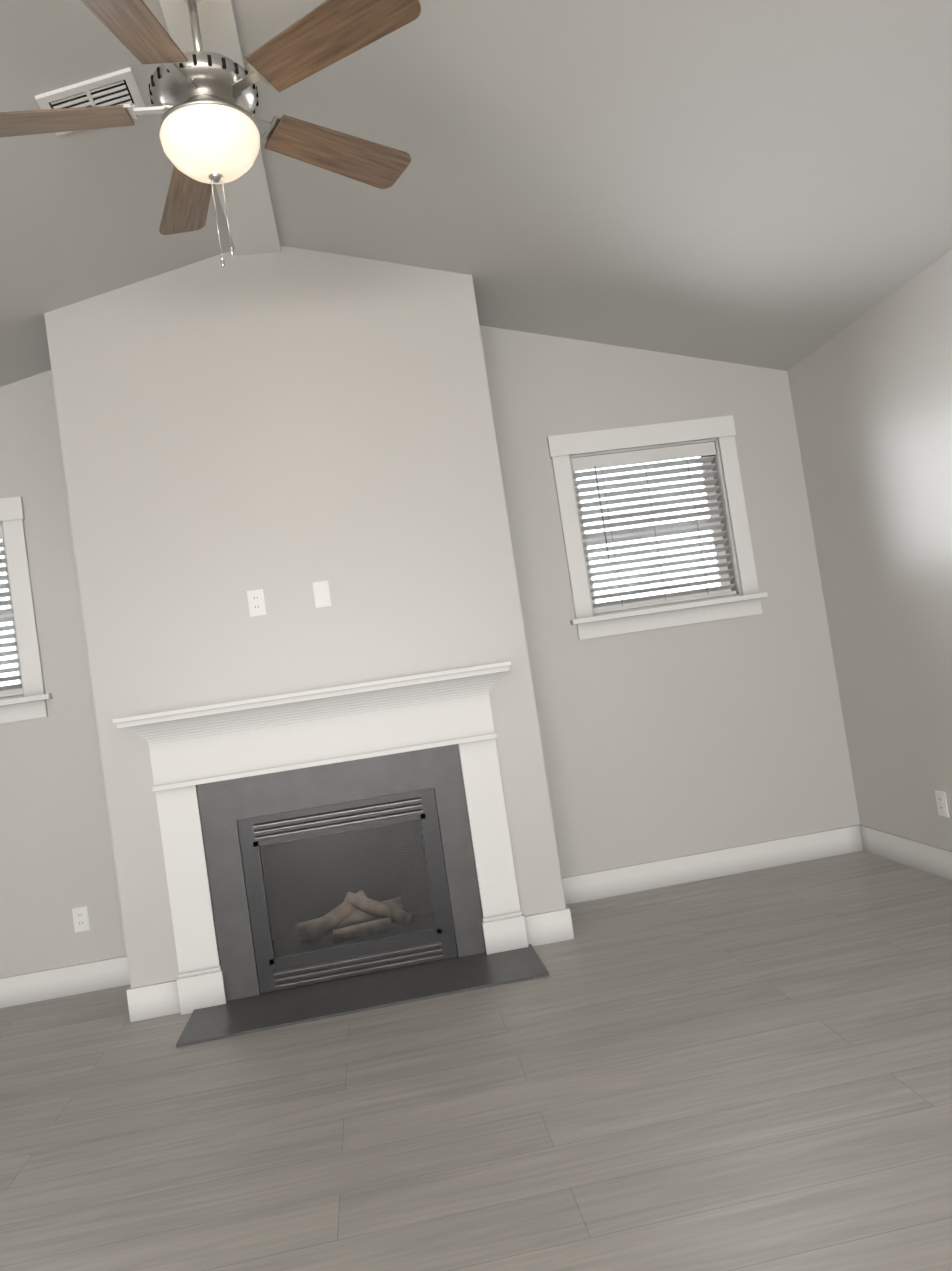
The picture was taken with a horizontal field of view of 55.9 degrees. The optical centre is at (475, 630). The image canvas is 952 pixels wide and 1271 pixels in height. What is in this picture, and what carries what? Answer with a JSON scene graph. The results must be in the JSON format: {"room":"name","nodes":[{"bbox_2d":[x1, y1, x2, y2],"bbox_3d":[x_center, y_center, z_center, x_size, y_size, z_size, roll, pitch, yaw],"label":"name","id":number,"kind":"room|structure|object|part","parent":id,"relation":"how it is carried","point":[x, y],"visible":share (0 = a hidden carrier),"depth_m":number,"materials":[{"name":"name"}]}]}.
{"room":"living room","nodes":[
{"label":"living room","id":0,"kind":"room"},
{"bbox_2d":[44,245,565,988],"bbox_3d":[-0.782,-0.088,4.271,1.908,3.296,0.554,-8,-2,-7],"label":"wall","id":1,"kind":"structure","parent":0,"point":[286,427],"depth_m":4.01,"materials":[{"name":"grey paint"}]},
{"bbox_2d":[247,589,265,616],"bbox_3d":[-0.970,-0.121,3.966,0.070,0.115,0.008,-8,-2,-7],"label":"outlet","id":2,"kind":"object","parent":1,"relation":"attached to","point":[256,601],"visible":1,"depth_m":3.96,"materials":[{"name":"white plastic"}]},
{"bbox_2d":[312,581,331,607],"bbox_3d":[-0.688,-0.160,4.004,0.070,0.115,0.005,-8,-2,-7],"label":"blank wall plate","id":3,"kind":"object","parent":1,"relation":"attached to","point":[321,593],"visible":1,"depth_m":4.00,"materials":[{"name":"white plastic"}]},
{"bbox_2d":[0,824,951,1021],"bbox_3d":[1.674,0.989,0.096,18.150,0.135,9.304,-8,-2,-7],"label":"baseboard","id":4,"kind":"structure","parent":1,"relation":"attached to","point":[153,1000],"depth_m":4.56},
{"bbox_2d":[0,325,859,977],"bbox_3d":[-0.826,-0.069,4.626,5.676,3.296,0.160,-8,-2,-7],"label":"wall","id":5,"kind":"structure","parent":0,"point":[688,739],"depth_m":4.72,"materials":[{"name":"grey paint"}]},
{"bbox_2d":[0,496,52,723],"bbox_3d":[-2.663,-0.043,4.365,1.075,1.085,0.190,-8,-2,-7],"label":"window","id":6,"kind":"structure","parent":5,"relation":"in","point":[10,680],"depth_m":4.37,"materials":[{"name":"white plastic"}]},
{"bbox_2d":[72,906,89,932],"bbox_3d":[-1.905,1.395,4.326,0.070,0.115,0.008,-8,-2,-7],"label":"electrical outlet","id":7,"kind":"object","parent":5,"relation":"attached to","point":[81,919],"visible":1,"depth_m":4.32,"materials":[{"name":"white plastic"}]},
{"bbox_2d":[547,415,767,639],"bbox_3d":[0.954,-0.552,4.834,1.075,1.085,0.190,-8,-2,-7],"label":"window","id":8,"kind":"structure","parent":5,"relation":"in","point":[652,526],"depth_m":4.83,"materials":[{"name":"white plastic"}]},
{"bbox_3d":[0.939,-0.539,4.798,0.525,0.772,0.020,-8,-2,-7],"label":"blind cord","id":9,"kind":"part","parent":8,"relation":"part of","materials":[{"name":"grey plastic"}]},
{"bbox_2d":[0,851,951,1270],"bbox_3d":[1.691,1.105,0.091,18.390,0.100,9.544,-8,-2,-7],"label":"floor","id":10,"kind":"structure","parent":0,"point":[746,1071],"depth_m":2.60,"materials":[{"name":"laminate"}]},
{"bbox_2d":[113,661,548,1047],"bbox_3d":[-0.601,0.892,3.933,1.684,1.278,0.779,-8,-2,-7],"label":"fireplace","id":11,"kind":"object","parent":10,"relation":"on","point":[325,800],"visible":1,"depth_m":3.92,"materials":[{"name":"wood"}]},
{"bbox_3d":[-0.582,1.148,4.124,0.866,0.753,0.376,-8,-2,-7],"label":"insert frame","id":12,"kind":"part","parent":11,"relation":"part of","materials":[{"name":"black metal"}]},
{"bbox_3d":[-0.562,1.133,3.952,0.712,0.489,0.004,-8,-2,-7],"label":"insert panel","id":13,"kind":"part","parent":11,"relation":"part of","materials":[{"name":"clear glass"}]},
{"bbox_2d":[0,0,951,386],"bbox_3d":[-2.724,-1.350,-0.287,10.302,0.792,9.584,-8,-2,-7],"label":"ceiling","id":14,"kind":"structure","parent":0,"point":[758,182],"depth_m":3.19,"materials":[{"name":"grey paint"}]},
{"bbox_2d":[34,67,144,135],"bbox_3d":[-1.213,-1.668,2.836,0.300,0.012,0.185,-22,0,-8],"label":"ceiling vent","id":15,"kind":"object","parent":14,"relation":"in","point":[119,87],"visible":0.69,"depth_m":2.79,"materials":[{"name":"white plastic"}]},
{"label":"panel","id":16,"kind":"part","parent":15,"relation":"part of","materials":[{"name":"white metal"}]},
{"bbox_2d":[159,0,280,254],"bbox_3d":[-0.456,-1.964,-0.277,0.196,0.030,8.748,-8,-2,-7],"label":"ridge beam","id":17,"kind":"structure","parent":14,"relation":"attached to","point":[252,223],"depth_m":3.45,"materials":[{"name":"white paint"}]},
{"bbox_2d":[0,0,420,268],"bbox_3d":[-0.769,-1.375,2.423,1.242,0.838,1.295,-8,-2,-7],"label":"ceiling fan","id":18,"kind":"object","parent":17,"relation":"hanging from","point":[204,103],"visible":1,"depth_m":2.34,"materials":[{"name":"brown wood"}]},
{"bbox_3d":[-1.157,-1.349,2.380,0.460,0.006,0.156,-8,11,-6],"label":"blade","id":19,"kind":"part","parent":18,"relation":"part of","materials":[{"name":"brown wood"}]},
{"bbox_3d":[-0.819,-1.413,2.001,0.156,0.006,0.460,5,0,12],"label":"blade","id":20,"kind":"part","parent":18,"relation":"part of","materials":[{"name":"brown wood"}]},
{"bbox_3d":[-0.896,-1.399,2.408,0.165,0.016,0.080,-8,11,-6],"label":"iron arm","id":21,"kind":"part","parent":18,"relation":"part of"},
{"bbox_3d":[-0.764,-1.423,2.263,0.080,0.016,0.165,5,0,12],"label":"iron arm","id":22,"kind":"part","parent":18,"relation":"part of"},
{"bbox_3d":[-0.904,-1.368,2.823,0.156,0.006,0.460,-22,3,-24],"label":"blade","id":23,"kind":"part","parent":18,"relation":"part of","materials":[{"name":"brown wood"}]},
{"bbox_3d":[-0.743,-1.502,2.430,0.282,0.594,0.282,-8,-2,-7],"label":"motor","id":24,"kind":"part","parent":18,"relation":"part of","materials":[{"name":"silver metal"}]},
{"bbox_3d":[-0.711,-1.282,2.422,0.262,0.122,0.262,-8,-2,-7],"label":"lamp shade","id":25,"kind":"part","parent":18,"relation":"part of","materials":[{"name":"beige glass"}]},
{"bbox_3d":[-0.679,-1.092,2.403,0.040,0.250,0.012,-8,-2,-7],"label":"chain cord","id":26,"kind":"part","parent":18,"relation":"part of","materials":[{"name":"silver metal"}]},
{"bbox_3d":[-0.587,-1.446,2.345,0.165,0.016,0.080,-10,-16,30],"label":"iron arm","id":27,"kind":"part","parent":18,"relation":"part of"},
{"bbox_3d":[-0.608,-1.435,2.541,0.165,0.016,0.080,-6,-16,-42],"label":"iron arm","id":28,"kind":"part","parent":18,"relation":"part of"},
{"bbox_3d":[-0.357,-1.472,2.211,0.460,0.006,0.156,-10,-16,30],"label":"blade","id":29,"kind":"part","parent":18,"relation":"part of","materials":[{"name":"brown wood"}]},
{"bbox_3d":[-0.409,-1.444,2.719,0.460,0.006,0.156,-6,-16,-42],"label":"blade","id":30,"kind":"part","parent":18,"relation":"part of","materials":[{"name":"brown wood"}]},
{"bbox_2d":[787,250,951,850],"bbox_3d":[2.522,-0.391,0.277,0.120,2.634,9.304,-8,-2,-7],"label":"wall","id":31,"kind":"structure","parent":0,"point":[871,393],"depth_m":4.24,"materials":[{"name":"grey paint"}]},
{"bbox_2d":[935,790,948,816],"bbox_3d":[2.127,0.793,4.097,0.008,0.115,0.070,-8,-2,-7],"label":"electrical outlet","id":32,"kind":"object","parent":31,"relation":"attached to","point":[941,802],"visible":1,"depth_m":4.09,"materials":[{"name":"white plastic"}]}
]}

